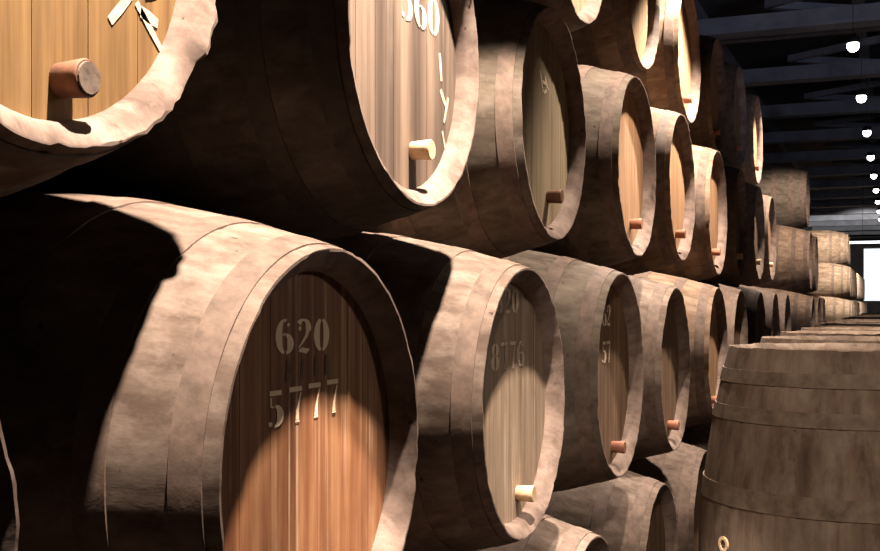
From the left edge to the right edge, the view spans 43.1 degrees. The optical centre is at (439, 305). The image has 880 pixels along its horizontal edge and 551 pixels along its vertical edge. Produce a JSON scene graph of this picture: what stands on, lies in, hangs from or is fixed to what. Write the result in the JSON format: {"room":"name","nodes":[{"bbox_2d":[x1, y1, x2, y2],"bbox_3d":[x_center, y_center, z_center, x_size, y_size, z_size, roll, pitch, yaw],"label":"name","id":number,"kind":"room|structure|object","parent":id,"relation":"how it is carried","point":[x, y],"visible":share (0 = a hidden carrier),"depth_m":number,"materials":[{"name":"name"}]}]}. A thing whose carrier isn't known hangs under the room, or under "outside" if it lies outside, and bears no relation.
{"room":"wine cellar","nodes":[
{"label":"wine cellar","id":0,"kind":"room"},
{"bbox_2d":[698,0,879,199],"bbox_3d":[9.708,-3.150,18.180,9.750,0.100,51.000,0,0,22],"label":"ceiling","id":1,"kind":"structure","parent":0,"point":[772,53],"depth_m":14.20,"materials":[{"name":"wood"}]},
{"bbox_2d":[838,161,879,164],"bbox_3d":[9.887,-2.800,22.130,4.521,0.070,0.070,0,0,-11],"label":"trim","id":2,"kind":"structure","parent":1,"relation":"attached to","point":[855,162],"depth_m":21.81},
{"bbox_2d":[832,159,867,163],"bbox_3d":[8.962,-2.800,19.861,0.070,0.070,4.521,0,0,-35],"label":"trim","id":3,"kind":"structure","parent":2,"relation":"attached to","point":[837,161],"depth_m":21.47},
{"bbox_3d":[9.887,-2.800,22.130,3.838,0.070,2.509,0,0,22],"label":"trim","id":4,"kind":"structure","parent":2,"relation":"attached to","visible":0},
{"bbox_2d":[825,144,879,148],"bbox_3d":[8.962,-2.800,19.861,4.521,0.070,0.070,0,0,-11],"label":"trim","id":5,"kind":"structure","parent":4,"relation":"attached to","point":[860,146],"depth_m":19.52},
{"bbox_2d":[850,175,879,243],"bbox_3d":[9.328,-2.188,22.547,1.950,1.825,0.100,0,0,22],"label":"tube light","id":6,"kind":"object","parent":1,"relation":"hanging from","point":[862,240],"visible":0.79,"depth_m":22.82,"materials":[{"name":"white"}]},
{"bbox_2d":[849,234,879,312],"bbox_3d":[19.373,-0.840,41.886,9.750,4.600,0.200,0,0,22],"label":"wall","id":7,"kind":"structure","parent":0,"point":[856,257],"depth_m":43.04,"materials":[{"name":"paint"}]},
{"bbox_2d":[694,0,825,199],"bbox_3d":[5.981,-3.010,19.700,0.100,0.180,51.000,0,0,22],"label":"trim","id":8,"kind":"structure","parent":7,"relation":"attached to","point":[771,125],"depth_m":16.04,"materials":[{"name":"wood"}]},
{"bbox_2d":[846,36,859,51],"bbox_3d":[3.356,-2.490,9.053,0.112,0.859,0.112,0,0,22],"label":"ceiling spotlight","id":9,"kind":"object","parent":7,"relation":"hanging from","point":[852,42],"visible":1,"depth_m":9.02,"materials":[{"name":"white"}]},
{"bbox_2d":[855,33,866,102],"bbox_3d":[4.281,-2.490,11.322,0.112,0.859,0.112,0,0,22],"label":"ceiling spotlight","id":10,"kind":"object","parent":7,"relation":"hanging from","point":[860,95],"visible":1,"depth_m":11.30,"materials":[{"name":"white"}]},
{"bbox_2d":[851,0,879,174],"bbox_3d":[7.434,-3.010,19.107,0.100,0.180,51.000,0,0,22],"label":"trim","id":11,"kind":"structure","parent":7,"relation":"attached to","point":[865,50],"depth_m":13.06,"materials":[{"name":"wood"}]},
{"bbox_2d":[862,126,871,136],"bbox_3d":[5.206,-2.490,13.590,0.112,0.859,0.112,0,0,22],"label":"ceiling spotlight","id":12,"kind":"object","parent":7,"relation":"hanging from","point":[866,130],"visible":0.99,"depth_m":13.55,"materials":[{"name":"white"}]},
{"bbox_2d":[867,152,874,160],"bbox_3d":[6.131,-2.490,15.859,0.112,0.859,0.112,0,0,22],"label":"ceiling spotlight","id":13,"kind":"object","parent":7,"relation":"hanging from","point":[870,155],"visible":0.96,"depth_m":15.82,"materials":[{"name":"white"}]},
{"bbox_2d":[863,247,879,300],"bbox_3d":[20.120,-1.215,41.559,8.120,2.050,0.120,0,0,22],"label":"window","id":14,"kind":"structure","parent":7,"relation":"in","point":[871,256],"depth_m":43.00,"materials":[{"name":"white"}]},
{"bbox_2d":[870,171,876,178],"bbox_3d":[7.056,-2.490,18.128,0.112,0.859,0.112,0,0,22],"label":"ceiling spotlight","id":15,"kind":"object","parent":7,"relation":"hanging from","point":[873,174],"visible":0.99,"depth_m":18.09,"materials":[{"name":"white"}]},
{"bbox_2d":[873,186,878,192],"bbox_3d":[7.981,-2.490,20.396,0.112,0.859,0.112,0,0,22],"label":"ceiling spotlight","id":16,"kind":"object","parent":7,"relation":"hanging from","point":[875,188],"visible":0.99,"depth_m":20.36,"materials":[{"name":"white"}]},
{"bbox_3d":[5.263,-0.890,19.993,0.150,4.700,51.000,0,0,22],"label":"wall","id":17,"kind":"structure","parent":0,"visible":0},
{"bbox_2d":[698,2,879,39],"bbox_3d":[6.096,-2.620,9.124,9.600,0.160,0.240,0,0,22],"label":"ceiling beam","id":18,"kind":"structure","parent":17,"relation":"attached to","point":[859,15],"depth_m":10.21,"materials":[{"name":"wood"}]},
{"bbox_2d":[719,26,879,44],"bbox_3d":[6.558,-2.800,10.258,9.600,0.080,0.120,0,0,22],"label":"trim","id":19,"kind":"structure","parent":17,"relation":"attached to","point":[873,28],"depth_m":11.39,"materials":[{"name":"wood"}]},
{"bbox_2d":[765,2,849,10],"bbox_3d":[5.262,-2.800,10.787,4.521,0.070,0.070,0,0,-11],"label":"trim","id":20,"kind":"structure","parent":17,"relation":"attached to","point":[796,5],"depth_m":10.40,"materials":[{"name":"wood"}]},
{"bbox_2d":[742,59,879,86],"bbox_3d":[7.021,-2.620,11.392,9.600,0.160,0.240,0,0,22],"label":"trim","id":21,"kind":"structure","parent":17,"relation":"attached to","point":[848,70],"depth_m":12.47,"materials":[{"name":"wood"}]},
{"bbox_2d":[761,98,879,119],"bbox_3d":[7.946,-2.620,13.661,9.600,0.160,0.240,0,0,22],"label":"trim","id":22,"kind":"structure","parent":17,"relation":"attached to","point":[872,105],"depth_m":14.76,"materials":[{"name":"wood"}]},
{"bbox_2d":[763,126,879,144],"bbox_3d":[8.871,-2.620,15.930,9.600,0.160,0.240,0,0,22],"label":"trim","id":23,"kind":"structure","parent":17,"relation":"attached to","point":[840,134],"depth_m":17.10,"materials":[{"name":"wood"}]},
{"bbox_2d":[763,148,879,163],"bbox_3d":[9.796,-2.620,18.198,9.600,0.160,0.240,0,0,22],"label":"trim","id":24,"kind":"structure","parent":17,"relation":"attached to","point":[844,154],"depth_m":19.41,"materials":[{"name":"wood"}]},
{"bbox_2d":[788,35,879,61],"bbox_3d":[5.262,-2.800,10.787,0.070,0.070,4.521,0,0,-35],"label":"trim","id":25,"kind":"structure","parent":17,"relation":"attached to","point":[873,40],"depth_m":12.19,"materials":[{"name":"wood"}]},
{"bbox_2d":[795,165,879,176],"bbox_3d":[10.721,-2.620,20.467,9.600,0.160,0.240,0,0,22],"label":"trim","id":26,"kind":"structure","parent":17,"relation":"attached to","point":[860,169],"depth_m":21.57,"materials":[{"name":"wood"}]},
{"bbox_2d":[810,189,872,191],"bbox_3d":[13.034,-2.800,26.139,9.600,0.080,0.120,0,0,22],"label":"trim","id":27,"kind":"structure","parent":17,"relation":"attached to","point":[857,189],"depth_m":27.37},
{"bbox_2d":[810,198,874,200],"bbox_3d":[13.959,-2.800,28.407,9.600,0.080,0.120,0,0,22],"label":"trim","id":28,"kind":"structure","parent":17,"relation":"attached to","point":[858,198],"depth_m":29.68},
{"bbox_2d":[808,220,879,226],"bbox_3d":[16.271,-2.620,34.079,9.600,0.160,0.240,0,0,22],"label":"trim","id":29,"kind":"structure","parent":17,"relation":"attached to","point":[851,222],"depth_m":35.38,"materials":[{"name":"wood"}]},
{"bbox_2d":[809,178,879,188],"bbox_3d":[11.646,-2.620,22.736,9.600,0.160,0.240,0,0,22],"label":"trim","id":30,"kind":"structure","parent":17,"relation":"attached to","point":[848,183],"depth_m":23.87,"materials":[{"name":"wood"}]},
{"bbox_2d":[809,214,879,221],"bbox_3d":[15.346,-2.620,31.810,9.600,0.160,0.240,0,0,22],"label":"trim","id":31,"kind":"structure","parent":17,"relation":"attached to","point":[853,216],"depth_m":33.09,"materials":[{"name":"wood"}]},
{"bbox_2d":[810,213,878,215],"bbox_3d":[15.809,-2.800,32.945,9.600,0.080,0.120,0,0,22],"label":"trim","id":32,"kind":"structure","parent":17,"relation":"attached to","point":[872,213],"depth_m":34.26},
{"bbox_2d":[810,189,879,198],"bbox_3d":[12.571,-2.620,25.004,9.600,0.160,0.240,0,0,22],"label":"trim","id":33,"kind":"structure","parent":17,"relation":"attached to","point":[852,193],"depth_m":26.16,"materials":[{"name":"wood"}]},
{"bbox_2d":[810,199,879,207],"bbox_3d":[13.496,-2.620,27.273,9.600,0.160,0.240,0,0,22],"label":"trim","id":34,"kind":"structure","parent":17,"relation":"attached to","point":[866,202],"depth_m":28.50,"materials":[{"name":"wood"}]},
{"bbox_2d":[810,207,879,214],"bbox_3d":[14.421,-2.620,29.542,9.600,0.160,0.240,0,0,22],"label":"trim","id":35,"kind":"structure","parent":17,"relation":"attached to","point":[866,210],"depth_m":30.78,"materials":[{"name":"wood"}]},
{"bbox_2d":[810,206,879,208],"bbox_3d":[14.884,-2.800,30.676,9.600,0.080,0.120,0,0,22],"label":"trim","id":36,"kind":"structure","parent":17,"relation":"attached to","point":[859,206],"depth_m":31.95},
{"bbox_2d":[812,225,879,230],"bbox_3d":[17.196,-2.620,36.348,9.600,0.160,0.240,0,0,22],"label":"trim","id":37,"kind":"structure","parent":17,"relation":"attached to","point":[871,227],"depth_m":37.64,"materials":[{"name":"wood"}]},
{"bbox_2d":[836,230,879,234],"bbox_3d":[18.121,-2.620,38.616,9.600,0.160,0.240,0,0,22],"label":"trim","id":38,"kind":"structure","parent":17,"relation":"attached to","point":[865,232],"depth_m":39.76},
{"bbox_3d":[9.708,1.510,18.180,9.750,0.100,51.000,0,0,22],"label":"floor","id":39,"kind":"structure","parent":0,"visible":0},
{"bbox_2d":[478,514,609,550],"bbox_3d":[-0.173,1.011,3.495,1.344,0.900,0.899,0,0,22],"label":"wine cask","id":40,"kind":"object","parent":39,"relation":"on","point":[552,534],"visible":0.18,"depth_m":3.19,"materials":[{"name":"brown wood"}]},
{"bbox_2d":[501,250,643,491],"bbox_3d":[-0.019,0.231,3.981,1.362,0.912,0.913,0,0,22],"label":"wine cask","id":41,"kind":"object","parent":40,"relation":"on","point":[597,310],"visible":0.23,"depth_m":3.62,"materials":[{"name":"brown wood"}]},
{"bbox_2d":[530,65,655,266],"bbox_3d":[0.128,-0.524,4.461,1.350,0.903,0.905,0,0,22],"label":"wine cask","id":42,"kind":"object","parent":41,"relation":"on","point":[613,223],"visible":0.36,"depth_m":4.06,"materials":[{"name":"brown wood"}]},
{"bbox_2d":[522,0,601,31],"bbox_3d":[-0.142,-1.291,3.994,1.345,0.900,0.901,0,0,22],"label":"wine cask","id":43,"kind":"object","parent":42,"relation":"on","point":[576,14],"visible":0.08,"depth_m":3.75,"materials":[{"name":"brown wood"}]},
{"bbox_2d":[570,0,659,75],"bbox_3d":[0.247,-1.332,4.933,1.329,0.890,0.889,0,0,22],"label":"wine cask","id":44,"kind":"object","parent":42,"relation":"on","point":[623,37],"visible":0.29,"depth_m":4.55,"materials":[{"name":"brown wood"}]},
{"bbox_2d":[545,470,677,550],"bbox_3d":[0.219,1.012,4.457,1.343,0.899,0.900,0,0,22],"label":"wine cask","id":45,"kind":"object","parent":39,"relation":"on","point":[632,511],"visible":0.3,"depth_m":4.05,"materials":[{"name":"brown wood"}]},
{"bbox_2d":[626,274,690,460],"bbox_3d":[0.365,0.265,4.938,1.362,0.913,0.912,0,0,22],"label":"wine cask","id":46,"kind":"object","parent":45,"relation":"on","point":[664,322],"visible":0.26,"depth_m":4.60,"materials":[{"name":"brown wood"}]},
{"bbox_2d":[607,107,694,274],"bbox_3d":[0.502,-0.546,5.405,1.348,0.903,0.902,0,0,22],"label":"wine cask","id":47,"kind":"object","parent":46,"relation":"on","point":[674,215],"visible":0.23,"depth_m":5.09,"materials":[{"name":"brown wood"}]},
{"bbox_2d":[628,442,706,550],"bbox_3d":[0.612,1.011,5.421,1.343,0.900,0.899,0,0,22],"label":"wine cask","id":48,"kind":"object","parent":39,"relation":"on","point":[681,469],"visible":0.21,"depth_m":4.98,"materials":[{"name":"brown wood"}]},
{"bbox_2d":[681,422,711,449],"bbox_3d":[1.005,1.011,6.384,1.345,0.900,0.901,0,0,22],"label":"wine cask","id":49,"kind":"object","parent":39,"relation":"on","point":[697,435],"visible":0.02,"depth_m":5.99,"materials":[{"name":"brown wood"}]},
{"bbox_2d":[634,271,727,427],"bbox_3d":[0.800,0.244,5.926,1.342,0.898,0.900,0,0,22],"label":"wine cask","id":50,"kind":"object","parent":49,"relation":"on","point":[704,303],"visible":0.2,"depth_m":5.51,"materials":[{"name":"brown wood"}]},
{"bbox_2d":[652,145,726,280],"bbox_3d":[0.905,-0.510,6.383,1.360,0.910,0.911,0,0,22],"label":"wine cask","id":51,"kind":"object","parent":50,"relation":"on","point":[705,259],"visible":0.23,"depth_m":5.99,"materials":[{"name":"brown wood"}]},
{"bbox_2d":[633,0,700,123],"bbox_3d":[0.651,-1.273,5.932,1.350,0.904,0.905,0,0,22],"label":"wine cask","id":52,"kind":"object","parent":51,"relation":"on","point":[672,83],"visible":0.17,"depth_m":5.48,"materials":[{"name":"brown wood"}]},
{"bbox_2d":[697,280,747,345],"bbox_3d":[1.172,0.242,6.877,1.344,0.900,0.899,0,0,22],"label":"wine cask","id":53,"kind":"object","parent":49,"relation":"on","point":[735,306],"visible":0.11,"depth_m":6.61,"materials":[{"name":"brown wood"}]},
{"bbox_2d":[703,165,747,282],"bbox_3d":[1.294,-0.528,7.340,1.350,0.905,0.904,0,0,22],"label":"wine cask","id":54,"kind":"object","parent":53,"relation":"on","point":[737,215],"visible":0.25,"depth_m":7.03,"materials":[{"name":"brown wood"}]},
{"bbox_2d":[688,35,726,151],"bbox_3d":[1.048,-1.255,6.897,1.331,0.892,0.891,0,0,22],"label":"wine cask","id":55,"kind":"object","parent":54,"relation":"on","point":[707,130],"visible":0.2,"depth_m":6.52,"materials":[{"name":"brown wood"}]},
{"bbox_2d":[720,63,746,167],"bbox_3d":[1.429,-1.291,7.846,1.345,0.900,0.901,0,0,22],"label":"wine cask","id":56,"kind":"object","parent":54,"relation":"on","point":[732,152],"visible":0.21,"depth_m":7.49,"materials":[{"name":"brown wood"}]},
{"bbox_2d":[698,343,879,550],"bbox_3d":[1.193,0.790,3.272,0.863,1.343,0.862,0,0,22],"label":"wine cask","id":57,"kind":"object","parent":39,"relation":"on","point":[792,463],"visible":1,"depth_m":2.98,"materials":[{"name":"brown wood"}]},
{"bbox_2d":[760,335,879,343],"bbox_3d":[1.548,0.790,4.153,0.850,1.343,0.849,0,0,3],"label":"wine cask","id":58,"kind":"object","parent":39,"relation":"on","point":[765,339],"visible":0.11,"depth_m":4.37,"materials":[{"name":"brown wood"}]},
{"bbox_2d":[780,330,879,335],"bbox_3d":[1.893,0.790,5.038,0.863,1.343,0.862,0,0,22],"label":"wine cask","id":59,"kind":"object","parent":39,"relation":"on","point":[783,333],"visible":0.07,"depth_m":5.25,"materials":[{"name":"brown wood"}]},
{"bbox_2d":[800,327,879,330],"bbox_3d":[2.268,0.790,5.911,0.850,1.343,0.849,0,0,3],"label":"wine cask","id":60,"kind":"object","parent":39,"relation":"on","point":[802,328],"visible":0.05,"depth_m":6.14,"materials":[{"name":"brown wood"}]},
{"bbox_2d":[815,324,879,327],"bbox_3d":[2.638,0.790,6.787,0.863,1.343,0.862,0,0,22],"label":"wine cask","id":61,"kind":"object","parent":39,"relation":"on","point":[827,325],"visible":0.02,"depth_m":7.05,"materials":[{"name":"brown wood"}]},
{"bbox_2d":[819,322,879,324],"bbox_3d":[2.969,0.790,7.677,0.850,1.343,0.849,0,0,-2],"label":"wine cask","id":62,"kind":"object","parent":39,"relation":"on","point":[826,323],"visible":0.03,"depth_m":7.69,"materials":[{"name":"brown wood"}]},
{"bbox_2d":[827,321,879,322],"bbox_3d":[3.328,0.790,8.557,0.863,1.343,0.862,0,0,22],"label":"wine cask","id":63,"kind":"object","parent":39,"relation":"on","point":[827,321],"visible":0.02,"depth_m":8.57,"materials":[{"name":"brown wood"}]},
{"bbox_2d":[836,319,879,320],"bbox_3d":[3.708,0.790,9.427,0.850,1.343,0.849,0,0,1],"label":"wine cask","id":64,"kind":"object","parent":39,"relation":"on","point":[837,319],"visible":0.02,"depth_m":9.35,"materials":[{"name":"brown wood"}]},
{"bbox_2d":[841,318,879,319],"bbox_3d":[4.069,0.790,10.307,0.863,1.343,0.862,0,0,22],"label":"wine cask","id":65,"kind":"object","parent":39,"relation":"on","point":[841,318],"visible":0.04,"depth_m":10.61,"materials":[{"name":"brown wood"}]},
{"bbox_2d":[844,317,879,318],"bbox_3d":[4.418,0.790,11.190,0.850,1.343,0.849,0,0,-4],"label":"wine cask","id":66,"kind":"object","parent":39,"relation":"on","point":[844,317],"visible":0.05,"depth_m":11.50,"materials":[{"name":"brown wood"}]},
{"bbox_3d":[4.210,1.011,14.245,1.343,0.900,0.899,0,0,22],"label":"wine cask","id":67,"kind":"object","parent":39,"relation":"on","visible":0},
{"bbox_2d":[807,294,825,322],"bbox_3d":[4.370,0.242,14.720,1.343,0.900,0.899,0,0,22],"label":"wine cask","id":68,"kind":"object","parent":67,"relation":"on","point":[822,300],"visible":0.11,"depth_m":14.43,"materials":[{"name":"brown wood"}]},
{"bbox_3d":[3.425,1.011,12.319,1.343,0.900,0.899,0,0,22],"label":"wine cask","id":69,"kind":"object","parent":39,"relation":"on","visible":0},
{"bbox_2d":[766,288,815,330],"bbox_3d":[3.584,0.242,12.794,1.343,0.900,0.899,0,0,22],"label":"wine cask","id":70,"kind":"object","parent":69,"relation":"on","point":[802,307],"visible":0.23,"depth_m":12.31,"materials":[{"name":"brown wood"}]},
{"bbox_2d":[754,225,812,292],"bbox_3d":[3.719,-0.527,13.279,1.343,0.900,0.899,0,0,22],"label":"wine cask","id":71,"kind":"object","parent":70,"relation":"on","point":[794,247],"visible":0.35,"depth_m":12.80,"materials":[{"name":"brown wood"}]},
{"bbox_2d":[756,164,809,228],"bbox_3d":[3.844,-1.291,13.768,1.343,0.900,0.899,0,0,22],"label":"wine cask","id":72,"kind":"object","parent":71,"relation":"on","point":[789,188],"visible":0.43,"depth_m":13.29,"materials":[{"name":"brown wood"}]},
{"bbox_3d":[3.817,1.011,13.282,1.344,0.900,0.899,0,0,22],"label":"wine cask","id":73,"kind":"object","parent":39,"relation":"on","visible":0},
{"bbox_2d":[800,293,820,324],"bbox_3d":[3.977,0.242,13.757,1.344,0.900,0.899,0,0,22],"label":"wine cask","id":74,"kind":"object","parent":73,"relation":"on","point":[816,299],"visible":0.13,"depth_m":13.45,"materials":[{"name":"brown wood"}]},
{"bbox_2d":[800,236,818,293],"bbox_3d":[4.112,-0.527,14.242,1.344,0.900,0.899,0,0,22],"label":"wine cask","id":75,"kind":"object","parent":74,"relation":"on","point":[814,239],"visible":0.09,"depth_m":13.93,"materials":[{"name":"brown wood"}]},
{"bbox_3d":[8.258,1.011,24.171,1.343,0.900,0.899,0,0,22],"label":"wine cask","id":76,"kind":"object","parent":39,"relation":"on","visible":0},
{"bbox_2d":[817,296,852,321],"bbox_3d":[8.417,0.242,24.646,1.343,0.900,0.899,0,0,22],"label":"wine cask","id":77,"kind":"object","parent":76,"relation":"on","point":[835,308],"visible":0.25,"depth_m":24.18,"materials":[{"name":"brown wood"}]},
{"bbox_2d":[806,262,850,298],"bbox_3d":[8.552,-0.527,25.131,1.343,0.900,0.899,0,0,22],"label":"wine cask","id":78,"kind":"object","parent":77,"relation":"on","point":[834,280],"visible":0.48,"depth_m":24.69,"materials":[{"name":"brown wood"}]},
{"bbox_2d":[809,230,848,264],"bbox_3d":[8.676,-1.291,25.621,1.343,0.900,0.899,0,0,22],"label":"wine cask","id":79,"kind":"object","parent":78,"relation":"on","point":[833,246],"visible":0.46,"depth_m":25.17,"materials":[{"name":"brown wood"}]},
{"bbox_3d":[-0.959,1.011,1.568,1.343,0.900,0.899,0,0,22],"label":"wine cask","id":80,"kind":"object","parent":39,"relation":"on","visible":0},
{"bbox_2d":[0,191,417,550],"bbox_3d":[-0.795,0.246,2.061,1.359,0.910,0.911,0,0,22],"label":"wine cask","id":81,"kind":"object","parent":80,"relation":"on","point":[173,377],"visible":0.99,"depth_m":1.64,"materials":[{"name":"brown wood"}]},
{"bbox_2d":[21,0,478,241],"bbox_3d":[-0.660,-0.541,2.531,1.353,0.906,0.906,0,0,22],"label":"wine cask","id":82,"kind":"object","parent":81,"relation":"on","point":[321,120],"visible":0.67,"depth_m":2.13,"materials":[{"name":"brown wood"}]},
{"bbox_3d":[-0.566,1.011,2.532,1.343,0.900,0.899,0,0,22],"label":"wine cask","id":83,"kind":"object","parent":39,"relation":"on","visible":0},
{"bbox_2d":[325,232,564,550],"bbox_3d":[-0.401,0.241,3.022,1.344,0.900,0.899,0,0,22],"label":"wine cask","id":84,"kind":"object","parent":83,"relation":"on","point":[482,331],"visible":0.4,"depth_m":2.64,"materials":[{"name":"brown wood"}]},
{"bbox_2d":[364,0,585,258],"bbox_3d":[-0.275,-0.525,3.481,1.329,0.891,0.890,0,0,22],"label":"wine cask","id":85,"kind":"object","parent":84,"relation":"on","point":[519,188],"visible":0.33,"depth_m":3.10,"materials":[{"name":"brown wood"}]},
{"bbox_3d":[1.397,1.011,7.347,1.344,0.900,0.899,0,0,22],"label":"wine cask","id":86,"kind":"object","parent":39,"relation":"on","visible":0},
{"bbox_2d":[718,282,765,343],"bbox_3d":[1.565,0.242,7.840,1.343,0.899,0.900,0,0,22],"label":"wine cask","id":87,"kind":"object","parent":86,"relation":"on","point":[754,301],"visible":0.12,"depth_m":7.51,"materials":[{"name":"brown wood"}]},
{"bbox_2d":[723,183,764,284],"bbox_3d":[1.691,-0.527,8.304,1.345,0.900,0.901,0,0,22],"label":"wine cask","id":88,"kind":"object","parent":87,"relation":"on","point":[753,271],"visible":0.21,"depth_m":7.96,"materials":[{"name":"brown wood"}]},
{"bbox_3d":[1.790,1.012,8.309,1.343,0.899,0.900,0,0,22],"label":"wine cask","id":89,"kind":"object","parent":39,"relation":"on","visible":0},
{"bbox_2d":[739,285,779,335],"bbox_3d":[1.957,0.242,8.803,1.343,0.900,0.899,0,0,22],"label":"wine cask","id":90,"kind":"object","parent":89,"relation":"on","point":[772,320],"visible":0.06,"depth_m":8.50,"materials":[{"name":"brown wood"}]},
{"bbox_2d":[742,195,776,285],"bbox_3d":[2.068,-0.542,9.261,1.344,0.900,0.899,0,0,22],"label":"wine cask","id":91,"kind":"object","parent":90,"relation":"on","point":[770,243],"visible":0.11,"depth_m":9.01,"materials":[{"name":"brown wood"}]},
{"bbox_2d":[738,94,762,184],"bbox_3d":[1.833,-1.272,8.815,1.329,0.890,0.889,0,0,22],"label":"wine cask","id":92,"kind":"object","parent":91,"relation":"on","point":[751,167],"visible":0.2,"depth_m":8.44,"materials":[{"name":"brown wood"}]},
{"bbox_3d":[2.183,1.011,9.273,1.343,0.900,0.899,0,0,22],"label":"wine cask","id":93,"kind":"object","parent":39,"relation":"on","visible":0},
{"bbox_2d":[751,286,790,333],"bbox_3d":[2.350,0.242,9.766,1.345,0.900,0.901,0,0,22],"label":"wine cask","id":94,"kind":"object","parent":93,"relation":"on","point":[783,299],"visible":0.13,"depth_m":9.47,"materials":[{"name":"brown wood"}]},
{"bbox_3d":[-1.351,1.012,0.605,1.343,0.899,0.900,0,0,22],"label":"wine cask","id":95,"kind":"object","parent":39,"relation":"on","visible":0},
{"bbox_2d":[0,422,19,550],"bbox_3d":[-1.184,0.242,1.099,1.343,0.900,0.899,0,0,22],"label":"wine cask","id":96,"kind":"object","parent":95,"relation":"on","point":[9,513],"visible":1,"depth_m":1.15,"materials":[{"name":"brown wood"}]},
{"bbox_2d":[0,0,217,196],"bbox_3d":[-1.062,-0.521,1.556,1.351,0.900,0.900,0,0,22],"label":"wine cask","id":97,"kind":"object","parent":96,"relation":"on","point":[81,80],"visible":1,"depth_m":1.39,"materials":[{"name":"brown wood"}]},
{"bbox_3d":[8.810,0.243,25.609,1.343,0.899,0.900,0,0,22],"label":"wine cask","id":98,"kind":"object","parent":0,"visible":0},
{"bbox_2d":[846,268,852,298],"bbox_3d":[8.945,-0.526,26.094,1.343,0.899,0.900,0,0,22],"label":"wine cask","id":99,"kind":"object","parent":98,"relation":"on","point":[851,268],"visible":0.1,"depth_m":25.80,"materials":[{"name":"brown wood"}]},
{"bbox_2d":[845,237,850,265],"bbox_3d":[9.069,-1.290,26.583,1.343,0.899,0.900,0,0,22],"label":"wine cask","id":100,"kind":"object","parent":99,"relation":"on","point":[848,264],"visible":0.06,"depth_m":26.19,"materials":[{"name":"brown wood"}]},
{"bbox_3d":[9.203,0.242,26.572,1.343,0.900,0.899,0,0,22],"label":"wine cask","id":101,"kind":"object","parent":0,"visible":0},
{"bbox_2d":[849,270,853,298],"bbox_3d":[9.338,-0.527,27.057,1.344,0.900,0.899,0,0,22],"label":"wine cask","id":102,"kind":"object","parent":101,"relation":"on","point":[853,270],"visible":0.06,"depth_m":26.67,"materials":[{"name":"brown wood"}]},
{"bbox_3d":[9.595,0.242,27.535,1.343,0.900,0.899,0,0,22],"label":"wine cask","id":103,"kind":"object","parent":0,"visible":0},
{"bbox_2d":[848,271,855,299],"bbox_3d":[9.730,-0.527,28.020,1.343,0.900,0.899,0,0,22],"label":"wine cask","id":104,"kind":"object","parent":103,"relation":"on","point":[854,271],"visible":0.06,"depth_m":27.68,"materials":[{"name":"brown wood"}]},
{"bbox_3d":[9.988,0.243,28.498,1.343,0.899,0.900,0,0,22],"label":"wine cask","id":105,"kind":"object","parent":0,"visible":0},
{"bbox_2d":[850,272,856,299],"bbox_3d":[10.123,-0.526,28.983,1.343,0.899,0.900,0,0,22],"label":"wine cask","id":106,"kind":"object","parent":105,"relation":"on","point":[856,272],"visible":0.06,"depth_m":28.95,"materials":[{"name":"brown wood"}]},
{"bbox_3d":[4.337,-2.800,8.518,3.838,0.070,2.509,0,0,22],"label":"trim","id":107,"kind":"structure","parent":0,"visible":0},
{"bbox_2d":[764,0,801,8],"bbox_3d":[4.337,-2.800,8.518,0.070,0.070,4.521,0,0,-35],"label":"trim","id":108,"kind":"structure","parent":107,"relation":"attached to","point":[767,3],"depth_m":10.25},
{"bbox_3d":[7.483,-2.800,12.527,9.600,0.080,0.120,0,0,22],"label":"trim","id":109,"kind":"structure","parent":0,"visible":0},
{"bbox_2d":[788,56,872,63],"bbox_3d":[6.187,-2.800,13.055,4.521,0.070,0.070,0,0,-11],"label":"trim","id":110,"kind":"structure","parent":109,"relation":"attached to","point":[816,60],"depth_m":12.69,"materials":[{"name":"wood"}]},
{"bbox_2d":[804,79,879,98],"bbox_3d":[6.187,-2.800,13.055,0.070,0.070,4.521,0,0,-35],"label":"trim","id":111,"kind":"structure","parent":109,"relation":"attached to","point":[875,83],"depth_m":14.41,"materials":[{"name":"wood"}]},
{"bbox_3d":[8.408,-2.800,14.795,9.600,0.080,0.120,0,0,22],"label":"trim","id":112,"kind":"structure","parent":0,"visible":0},
{"bbox_2d":[804,94,879,100],"bbox_3d":[7.112,-2.800,15.324,4.521,0.070,0.070,0,0,-11],"label":"trim","id":113,"kind":"structure","parent":112,"relation":"attached to","point":[835,97],"depth_m":14.96,"materials":[{"name":"wood"}]},
{"bbox_2d":[816,113,879,125],"bbox_3d":[7.112,-2.800,15.324,0.070,0.070,4.521,0,0,-35],"label":"trim","id":114,"kind":"structure","parent":112,"relation":"attached to","point":[869,115],"depth_m":16.71,"materials":[{"name":"wood"}]},
{"bbox_3d":[9.334,-2.800,17.064,9.600,0.080,0.120,0,0,22],"label":"trim","id":115,"kind":"structure","parent":0,"visible":0},
{"bbox_2d":[816,122,879,127],"bbox_3d":[8.037,-2.800,17.593,4.521,0.070,0.070,0,0,-11],"label":"trim","id":116,"kind":"structure","parent":115,"relation":"attached to","point":[846,124],"depth_m":17.25,"materials":[{"name":"wood"}]},
{"bbox_2d":[825,139,879,146],"bbox_3d":[8.037,-2.800,17.593,0.070,0.070,4.521,0,0,-35],"label":"trim","id":117,"kind":"structure","parent":115,"relation":"attached to","point":[847,142],"depth_m":19.07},
{"bbox_3d":[10.812,-2.800,24.399,3.838,0.070,2.509,0,0,22],"label":"trim","id":118,"kind":"structure","parent":0,"visible":0},
{"bbox_2d":[842,175,879,177],"bbox_3d":[10.812,-2.800,24.399,4.521,0.070,0.070,0,0,-11],"label":"trim","id":119,"kind":"structure","parent":118,"relation":"attached to","point":[857,176],"depth_m":24.04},
{"bbox_3d":[11.737,-2.800,26.667,3.838,0.070,2.509,0,0,22],"label":"trim","id":120,"kind":"structure","parent":0,"visible":0},
{"bbox_2d":[844,187,879,188],"bbox_3d":[11.737,-2.800,26.667,4.521,0.070,0.070,0,0,-11],"label":"trim","id":121,"kind":"structure","parent":120,"relation":"attached to","point":[859,187],"depth_m":26.30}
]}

